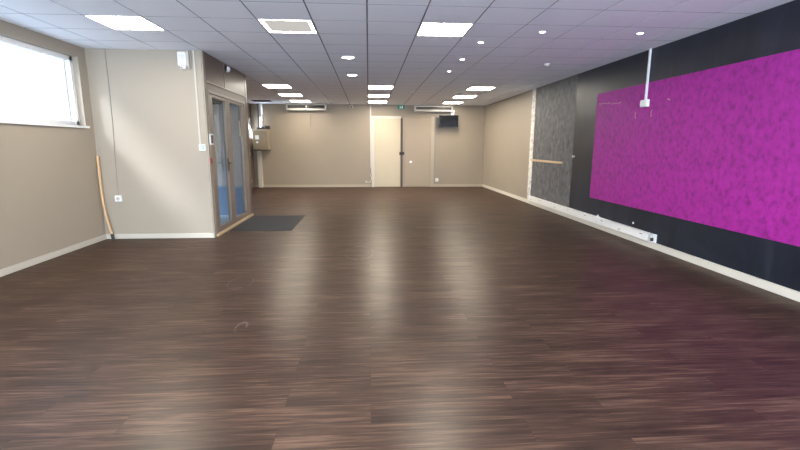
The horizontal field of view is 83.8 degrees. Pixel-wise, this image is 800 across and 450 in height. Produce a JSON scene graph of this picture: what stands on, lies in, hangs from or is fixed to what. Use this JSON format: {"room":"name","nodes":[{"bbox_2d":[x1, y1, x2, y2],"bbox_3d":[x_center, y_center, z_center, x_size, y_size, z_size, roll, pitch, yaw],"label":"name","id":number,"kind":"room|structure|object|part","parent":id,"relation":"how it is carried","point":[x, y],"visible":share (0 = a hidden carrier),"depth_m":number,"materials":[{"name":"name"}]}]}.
{"room":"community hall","nodes":[
{"label":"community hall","id":0,"kind":"room"},
{"bbox_2d":[0,20,105,268],"bbox_3d":[-4.248,-0.398,1.656,0.200,3.018,9.980,-1,10,-4],"label":"wall","id":1,"kind":"structure","parent":0,"point":[50,197],"depth_m":5.60,"materials":[{"name":"beige paint"}]},
{"bbox_2d":[0,35,89,127],"bbox_3d":[-4.409,-1.543,4.505,0.170,0.970,3.680,-1,10,-4],"label":"window","id":2,"kind":"structure","parent":1,"relation":"in","point":[37,84],"depth_m":5.54,"materials":[{"name":"white glass"}]},
{"bbox_3d":[-4.467,-1.557,4.498,0.005,0.940,3.600,-1,10,-4],"label":"pane","id":3,"kind":"part","parent":2,"relation":"part of","materials":[{"name":"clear glass"}]},
{"bbox_3d":[-4.381,-1.081,4.590,0.110,0.030,3.680,-1,10,-4],"label":"sill","id":4,"kind":"part","parent":2,"relation":"part of","materials":[{"name":"white plastic"}]},
{"bbox_2d":[0,234,106,276],"bbox_3d":[-4.145,1.051,1.915,0.014,0.075,9.966,-1,10,-4],"label":"baseboard","id":5,"kind":"structure","parent":1,"relation":"attached to","point":[31,262],"depth_m":5.57,"materials":[{"name":"beige paint"}]},
{"bbox_2d":[85,48,216,237],"bbox_3d":[-3.785,-1.288,6.651,1.825,3.018,0.080,-1,10,-4],"label":"wall","id":6,"kind":"structure","parent":0,"point":[160,167],"depth_m":6.62,"materials":[{"name":"beige paint"}]},
{"bbox_2d":[104,49,118,194],"bbox_3d":[-4.228,-1.483,6.538,0.041,2.098,0.011,-1,10,-4],"label":"cable","id":7,"kind":"object","parent":6,"relation":"attached to","point":[104,49],"visible":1,"depth_m":6.53,"materials":[{"name":"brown plastic"}]},
{"bbox_2d":[115,195,122,201],"bbox_3d":[-4.242,-0.400,6.715,0.095,0.093,0.043,-1,10,-4],"label":"wall socket","id":8,"kind":"object","parent":6,"relation":"attached to","point":[118,198],"visible":1,"depth_m":6.70,"materials":[{"name":"white plastic"}]},
{"bbox_2d":[106,233,213,238],"bbox_3d":[-3.694,0.168,6.870,1.610,0.075,0.014,-1,10,-4],"label":"baseboard","id":9,"kind":"structure","parent":6,"relation":"attached to","point":[155,235],"depth_m":6.87,"materials":[{"name":"beige paint"}]},
{"bbox_2d":[177,51,189,69],"bbox_3d":[-3.121,-2.374,6.423,0.150,0.250,0.079,-1,10,-4],"label":"speaker","id":10,"kind":"object","parent":6,"relation":"attached to","point":[183,58],"visible":1,"depth_m":6.40,"materials":[{"name":"white plastic"}]},
{"bbox_2d":[192,50,200,143],"bbox_3d":[-2.987,-1.871,6.555,0.025,1.333,0.016,-1,10,-4],"label":"conduit","id":11,"kind":"object","parent":6,"relation":"attached to","point":[193,52],"visible":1,"depth_m":6.55,"materials":[{"name":"beige paint"}]},
{"bbox_2d":[199,144,205,150],"bbox_3d":[-2.961,-1.161,6.670,0.090,0.095,0.019,-1,10,-4],"label":"light switch","id":12,"kind":"object","parent":6,"relation":"attached to","point":[201,146],"visible":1,"depth_m":6.66,"materials":[{"name":"white plastic"}]},
{"bbox_2d":[196,50,213,232],"bbox_3d":[-2.921,-1.165,6.687,0.063,2.768,0.012,-1,10,-4],"label":"trim","id":13,"kind":"structure","parent":6,"relation":"attached to","point":[198,52],"depth_m":6.66,"materials":[{"name":"beige paint"}]},
{"bbox_2d":[212,99,220,103],"bbox_3d":[-3.884,-2.498,8.643,1.525,0.300,0.040,-1,10,-4],"label":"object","id":14,"kind":"structure","parent":0,"point":[214,101],"depth_m":8.66,"materials":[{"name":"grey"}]},
{"bbox_2d":[204,52,251,213],"bbox_3d":[-3.002,-1.492,7.808,0.100,3.018,2.155,-1,10,-4],"label":"wall","id":15,"kind":"structure","parent":0,"point":[234,79],"depth_m":7.40,"materials":[{"name":"brown paint"}]},
{"bbox_2d":[205,62,245,96],"bbox_3d":[-2.945,-2.518,7.619,0.017,0.433,2.175,-1,10,-4],"label":"trim","id":16,"kind":"structure","parent":15,"relation":"attached to","point":[223,62],"depth_m":7.44,"materials":[{"name":"beige metal"}]},
{"bbox_2d":[225,65,230,71],"bbox_3d":[-2.914,-2.642,7.540,0.083,0.114,0.110,-1,10,-4],"label":"sensor","id":17,"kind":"object","parent":15,"relation":"attached to","point":[227,68],"visible":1,"depth_m":7.51,"materials":[{"name":"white plastic"}]},
{"bbox_2d":[207,89,250,233],"bbox_3d":[-2.951,-1.118,7.840,0.140,2.200,2.080,-1,10,-4],"label":"door","id":18,"kind":"structure","parent":15,"relation":"in","point":[226,101],"depth_m":7.74,"materials":[{"name":"beige metal"}]},
{"bbox_2d":[209,134,213,144],"bbox_3d":[-2.860,-1.300,6.766,0.020,0.165,0.140,-1,10,-4],"label":"reader","id":19,"kind":"object","parent":18,"relation":"attached to","point":[211,138],"visible":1,"depth_m":6.73,"materials":[{"name":"white plastic"}]},
{"bbox_2d":[212,104,242,184],"bbox_3d":[-3.887,-1.575,8.818,1.525,1.580,0.020,-1,10,-4],"label":"glass pane","id":20,"kind":"object","parent":18,"relation":"attached to","point":[217,108],"depth_m":8.84,"materials":[{"name":"clear glass"}]},
{"bbox_3d":[-2.892,-1.022,7.561,0.062,0.220,0.130,-1,10,-4],"label":"handle","id":21,"kind":"part","parent":18,"relation":"part of","materials":[{"name":"black plastic"}]},
{"bbox_2d":[217,213,253,236],"bbox_3d":[-2.995,-0.027,8.085,0.125,0.035,2.185,-1,10,-4],"label":"trim","id":22,"kind":"structure","parent":15,"relation":"attached to","point":[251,215],"depth_m":7.85,"materials":[{"name":"brown wood"}]},
{"bbox_2d":[244,74,252,213],"bbox_3d":[-3.031,-1.564,8.919,0.016,2.768,0.107,-1,10,-4],"label":"trim","id":23,"kind":"structure","parent":15,"relation":"attached to","point":[244,74],"depth_m":8.89,"materials":[{"name":"brown paint"}]},
{"bbox_2d":[218,185,243,214],"bbox_3d":[-3.890,-0.491,9.006,1.525,0.620,0.030,-1,10,-4],"label":"wall","id":24,"kind":"structure","parent":0,"point":[222,189],"depth_m":9.02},
{"bbox_2d":[247,103,254,187],"bbox_3d":[-4.829,-2.227,11.891,0.200,3.018,6.215,-1,10,-4],"label":"wall","id":25,"kind":"structure","parent":0,"point":[248,104],"depth_m":14.78,"materials":[{"name":"brown paint"}]},
{"bbox_2d":[251,104,484,186],"bbox_3d":[-1.021,-2.827,15.318,8.280,3.018,0.200,-1,10,-4],"label":"wall","id":26,"kind":"structure","parent":0,"point":[335,150],"depth_m":15.19,"materials":[{"name":"beige paint"}]},
{"bbox_2d":[257,103,259,126],"bbox_3d":[-4.680,-3.623,14.780,0.080,0.783,0.069,-1,10,-4],"label":"pipe","id":27,"kind":"object","parent":26,"relation":"attached to","point":[257,103],"depth_m":14.74,"materials":[{"name":"white metal"}]},
{"bbox_2d":[257,151,263,187],"bbox_3d":[-4.718,-1.903,15.054,0.130,1.270,0.129,-1,10,-4],"label":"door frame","id":28,"kind":"structure","parent":26,"relation":"attached to","point":[259,153],"depth_m":15.00,"materials":[{"name":"beige paint"}]},
{"bbox_2d":[252,126,270,150],"bbox_3d":[-4.543,-2.853,14.676,0.495,0.805,0.525,-1,10,-4],"label":"boiler","id":29,"kind":"object","parent":26,"relation":"attached to","point":[261,135],"visible":1,"depth_m":14.47,"materials":[{"name":"beige metal"}]},
{"bbox_3d":[-4.537,-2.775,14.451,0.445,0.480,0.015,-1,10,-4],"label":"panel","id":30,"kind":"part","parent":29,"relation":"part of","materials":[{"name":"beige metal"}]},
{"bbox_2d":[259,103,263,126],"bbox_3d":[-4.547,-3.600,14.596,0.136,0.803,0.136,-1,10,-4],"label":"flue pipe","id":31,"kind":"object","parent":29,"relation":"on","point":[260,104],"visible":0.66,"depth_m":14.55,"materials":[{"name":"silver metal"}]},
{"bbox_2d":[286,103,326,110],"bbox_3d":[-3.090,-3.901,14.756,1.315,0.209,0.240,-1,10,-4],"label":"air conditioner","id":32,"kind":"object","parent":26,"relation":"attached to","point":[289,106],"visible":1,"depth_m":14.65,"materials":[{"name":"beige paint"}]},
{"bbox_2d":[255,184,481,186],"bbox_3d":[-1.017,-1.365,15.470,7.880,0.085,0.015,-1,10,-4],"label":"baseboard","id":33,"kind":"structure","parent":26,"relation":"attached to","point":[354,185],"depth_m":15.43,"materials":[{"name":"beige paint"}]},
{"bbox_2d":[370,105,371,167],"bbox_3d":[-0.996,-3.009,15.171,0.043,2.108,0.030,-1,10,-4],"label":"conduit","id":34,"kind":"object","parent":26,"relation":"attached to","point":[370,105],"visible":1,"depth_m":15.21,"materials":[{"name":"beige plastic"}]},
{"bbox_2d":[371,116,403,186],"bbox_3d":[-0.412,-2.501,15.261,1.120,2.400,0.110,-1,10,-4],"label":"door","id":35,"kind":"structure","parent":26,"relation":"in","point":[386,156],"depth_m":15.27,"materials":[{"name":"beige paint"}]},
{"bbox_3d":[0.059,-2.477,15.330,0.060,2.330,0.050,-1,10,-4],"label":"post","id":36,"kind":"part","parent":35,"relation":"part of","materials":[{"name":"brown wood"}]},
{"bbox_2d":[403,117,433,186],"bbox_3d":[0.635,-2.506,15.336,1.080,2.390,0.107,-1,10,-4],"label":"door","id":37,"kind":"structure","parent":26,"relation":"in","point":[418,133],"depth_m":15.36,"materials":[{"name":"beige paint"}]},
{"bbox_3d":[1.116,-2.518,15.407,0.110,2.390,0.030,-1,10,-4],"label":"casing","id":38,"kind":"part","parent":37,"relation":"part of","materials":[{"name":"beige paint"}]},
{"bbox_2d":[414,105,452,111],"bbox_3d":[1.125,-3.922,15.050,1.295,0.190,0.240,-1,10,-4],"label":"air conditioner","id":39,"kind":"object","parent":26,"relation":"attached to","point":[416,108],"visible":1,"depth_m":14.94,"materials":[{"name":"beige plastic"}]},
{"bbox_2d":[436,129,436,177],"bbox_3d":[1.263,-2.461,15.434,0.035,1.690,0.018,-1,10,-4],"label":"conduit","id":40,"kind":"object","parent":26,"relation":"attached to","point":[436,129],"visible":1,"depth_m":15.42,"materials":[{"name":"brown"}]},
{"bbox_2d":[438,115,458,126],"bbox_3d":[1.633,-3.525,15.154,0.675,0.395,0.246,-1,10,-4],"label":"television","id":41,"kind":"object","parent":26,"relation":"attached to","point":[443,120],"visible":1,"depth_m":15.03,"materials":[{"name":"black plastic"}]},
{"bbox_2d":[0,0,793,105],"bbox_3d":[-0.439,-2.434,5.904,8.020,0.020,18.510,-1,10,-4],"label":"ceiling","id":42,"kind":"structure","parent":0,"point":[496,26],"depth_m":5.61,"materials":[{"name":"tile"}]},
{"bbox_2d":[84,15,165,30],"bbox_3d":[-3.077,-2.283,5.021,0.584,0.024,0.592,-1,10,-4],"label":"recessed light","id":43,"kind":"object","parent":42,"relation":"in","point":[114,22],"visible":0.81,"depth_m":5.00,"materials":[{"name":"white plastic"}]},
{"bbox_2d":[251,100,271,101],"bbox_3d":[-4.298,-3.865,13.817,0.580,0.035,0.580,-1,10,-4],"label":"ceiling vent","id":44,"kind":"object","parent":42,"relation":"in","point":[251,100],"visible":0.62,"depth_m":13.73,"materials":[{"name":"grey metal"}]},
{"bbox_2d":[262,84,291,87],"bbox_3d":[-2.852,-3.236,10.366,0.584,0.024,0.592,-1,10,-4],"label":"recessed light","id":45,"kind":"object","parent":42,"relation":"in","point":[265,85],"visible":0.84,"depth_m":10.43,"materials":[{"name":"white plastic"}]},
{"bbox_2d":[264,85,290,87],"bbox_3d":[-2.852,-3.234,10.366,0.560,0.008,0.568,-1,10,-4],"label":"diffuser","id":46,"kind":"object","parent":45,"relation":"attached to","point":[268,86],"depth_m":10.43,"materials":[{"name":"white plastic"}]},
{"bbox_2d":[257,19,316,33],"bbox_3d":[-1.281,-2.299,5.145,0.584,0.024,0.592,-1,10,-4],"label":"air vent","id":47,"kind":"object","parent":42,"relation":"in","point":[271,25],"visible":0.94,"depth_m":5.15,"materials":[{"name":"white plastic"}]},
{"bbox_2d":[278,93,302,95],"bbox_3d":[-2.977,-3.551,12.133,0.584,0.024,0.592,-1,10,-4],"label":"recessed light","id":48,"kind":"object","parent":42,"relation":"in","point":[278,93],"visible":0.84,"depth_m":12.07,"materials":[{"name":"white plastic"}]},
{"bbox_2d":[280,94,301,95],"bbox_3d":[-2.977,-3.549,12.134,0.560,0.008,0.568,-1,10,-4],"label":"diffuser","id":49,"kind":"object","parent":48,"relation":"attached to","point":[280,94],"depth_m":12.18,"materials":[{"name":"white plastic"}]},
{"bbox_2d":[290,100,309,101],"bbox_3d":[-3.101,-3.867,13.901,0.584,0.024,0.592,-1,10,-4],"label":"recessed light","id":50,"kind":"object","parent":42,"relation":"in","point":[290,100],"visible":0.73,"depth_m":13.81,"materials":[{"name":"white plastic"}]},
{"bbox_2d":[341,56,355,58],"bbox_3d":[-0.806,-2.602,6.922,0.238,0.010,0.238,-1,10,-4],"label":"recessed light","id":51,"kind":"object","parent":42,"relation":"in","point":[343,57],"visible":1,"depth_m":6.92,"materials":[{"name":"white plastic"}]},
{"bbox_2d":[368,101,386,102],"bbox_3d":[-0.707,-3.890,14.066,0.584,0.024,0.592,-1,10,-4],"label":"recessed light","id":52,"kind":"object","parent":42,"relation":"in","point":[368,101],"visible":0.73,"depth_m":14.05,"materials":[{"name":"white plastic"}]},
{"bbox_2d":[368,94,389,96],"bbox_3d":[-0.582,-3.574,12.298,0.584,0.024,0.592,-1,10,-4],"label":"recessed light","id":53,"kind":"object","parent":42,"relation":"in","point":[369,95],"visible":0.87,"depth_m":12.25,"materials":[{"name":"white plastic"}]},
{"bbox_2d":[369,95,388,96],"bbox_3d":[-0.582,-3.572,12.299,0.560,0.008,0.568,-1,10,-4],"label":"diffuser","id":54,"kind":"object","parent":53,"relation":"attached to","point":[369,95],"depth_m":12.37,"materials":[{"name":"white plastic"}]},
{"bbox_2d":[368,86,393,88],"bbox_3d":[-0.458,-3.258,10.530,0.584,0.024,0.592,-1,10,-4],"label":"recessed light","id":55,"kind":"object","parent":42,"relation":"in","point":[369,87],"visible":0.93,"depth_m":10.55,"materials":[{"name":"white plastic"}]},
{"bbox_2d":[12,0,751,103],"bbox_3d":[-0.432,-2.407,5.797,8.020,0.003,17.414,-1,10,-4],"label":"trim","id":56,"kind":"structure","parent":42,"relation":"attached to","point":[207,0],"depth_m":5.59,"materials":[{"name":"grey metal"}]},
{"bbox_2d":[416,22,472,36],"bbox_3d":[0.515,-2.316,5.269,0.584,0.024,0.592,-1,10,-4],"label":"recessed light","id":57,"kind":"object","parent":42,"relation":"in","point":[425,29],"visible":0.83,"depth_m":5.26,"materials":[{"name":"white plastic"}]},
{"bbox_2d":[442,102,462,103],"bbox_3d":[1.687,-3.912,14.231,0.584,0.024,0.592,-1,10,-4],"label":"recessed light","id":58,"kind":"object","parent":42,"relation":"in","point":[444,102],"visible":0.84,"depth_m":14.31,"materials":[{"name":"white plastic"}]},
{"bbox_2d":[452,95,475,97],"bbox_3d":[1.812,-3.596,12.463,0.584,0.024,0.592,-1,10,-4],"label":"recessed light","id":59,"kind":"object","parent":42,"relation":"in","point":[456,96],"visible":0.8,"depth_m":12.44,"materials":[{"name":"white plastic"}]},
{"bbox_2d":[454,96,474,97],"bbox_3d":[1.812,-3.594,12.463,0.560,0.008,0.568,-1,10,-4],"label":"diffuser","id":60,"kind":"object","parent":59,"relation":"attached to","point":[454,96],"depth_m":12.44,"materials":[{"name":"white plastic"}]},
{"bbox_2d":[466,87,495,89],"bbox_3d":[1.936,-3.280,10.695,0.584,0.024,0.592,-1,10,-4],"label":"recessed light","id":61,"kind":"object","parent":42,"relation":"in","point":[470,88],"visible":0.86,"depth_m":10.69,"materials":[{"name":"white plastic"}]},
{"bbox_2d":[0,187,799,449],"bbox_3d":[-0.447,0.344,6.399,8.020,0.112,18.510,-1,10,-4],"label":"floor","id":62,"kind":"structure","parent":0,"point":[386,318],"depth_m":3.31,"materials":[{"name":"brown wood"}]},
{"bbox_2d":[96,156,114,239],"bbox_3d":[-4.395,-0.391,6.653,0.168,1.254,0.048,3,10,14],"label":"leaning pole","id":63,"kind":"object","parent":62,"relation":"on","point":[97,157],"visible":1,"depth_m":6.65,"materials":[{"name":"beige wood"}]},
{"bbox_2d":[230,215,304,230],"bbox_3d":[-2.394,-0.046,8.275,1.020,0.010,1.600,-1,10,-4],"label":"doormat","id":64,"kind":"object","parent":62,"relation":"on","point":[255,223],"visible":1,"depth_m":8.14,"materials":[{"name":"grey carpet"}]},
{"bbox_2d":[482,90,532,198],"bbox_3d":[3.657,-1.224,6.409,0.200,3.018,18.510,-1,10,-4],"label":"wall","id":65,"kind":"structure","parent":0,"point":[507,128],"depth_m":12.76,"materials":[{"name":"beige paint"}]},
{"bbox_2d":[527,88,535,202],"bbox_3d":[3.229,-1.906,10.935,0.020,2.768,0.220,-1,10,-4],"label":"strip","id":66,"kind":"object","parent":65,"relation":"attached to","point":[534,90],"visible":1,"depth_m":10.91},
{"bbox_2d":[531,74,577,206],"bbox_3d":[3.315,-1.742,9.764,0.012,2.678,2.150,-1,10,-4],"label":"wall panel","id":67,"kind":"object","parent":65,"relation":"attached to","point":[555,106],"visible":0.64,"depth_m":9.56,"materials":[{"name":"grey fabric"}]},
{"bbox_2d":[530,159,562,163],"bbox_3d":[3.277,-1.439,10.065,0.028,0.045,1.780,-1,10,-4],"label":"batten","id":68,"kind":"object","parent":67,"relation":"attached to","point":[547,161],"visible":1,"depth_m":9.91,"materials":[{"name":"brown wood"}]},
{"bbox_2d":[482,184,799,301],"bbox_3d":[3.539,0.220,6.651,0.030,0.090,18.495,-1,10,-4],"label":"baseboard","id":69,"kind":"structure","parent":65,"relation":"attached to","point":[792,294],"depth_m":5.49,"materials":[{"name":"beige paint"}]},
{"bbox_2d":[569,0,799,291],"bbox_3d":[3.791,-0.537,3.018,0.012,2.678,11.590,-1,10,-4],"label":"wall panel","id":70,"kind":"object","parent":65,"relation":"attached to","point":[775,30],"visible":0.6,"depth_m":5.43,"materials":[{"name":"black paint"}]},
{"bbox_2d":[528,196,656,242],"bbox_3d":[3.368,-0.257,8.613,0.068,0.152,4.920,-1,10,-4],"label":"cable trunking","id":71,"kind":"object","parent":70,"relation":"attached to","point":[647,236],"visible":1,"depth_m":7.58,"materials":[{"name":"white plastic"}]},
{"bbox_2d":[644,49,651,99],"bbox_3d":[3.523,-2.136,6.329,0.026,0.693,0.032,-1,10,-4],"label":"conduit","id":72,"kind":"object","parent":70,"relation":"attached to","point":[650,50],"visible":0.93,"depth_m":6.32,"materials":[{"name":"white plastic"}]},
{"bbox_2d":[590,49,799,246],"bbox_3d":[3.615,-0.935,5.368,0.008,1.805,5.170,-1,10,-4],"label":"painted panel","id":73,"kind":"object","parent":70,"relation":"attached to","point":[719,147],"visible":1,"depth_m":5.16,"materials":[{"name":"paint"}]},
{"bbox_2d":[640,99,649,106],"bbox_3d":[3.510,-1.746,6.396,0.050,0.100,0.160,-1,10,-4],"label":"junction box","id":74,"kind":"object","parent":73,"relation":"attached to","point":[643,103],"visible":1,"depth_m":6.35,"materials":[{"name":"white plastic"}]},
{"bbox_3d":[3.488,-1.746,6.395,0.006,0.084,0.144,-1,10,-4],"label":"box lid","id":75,"kind":"part","parent":74,"relation":"part of","materials":[{"name":"white plastic"}]}
]}

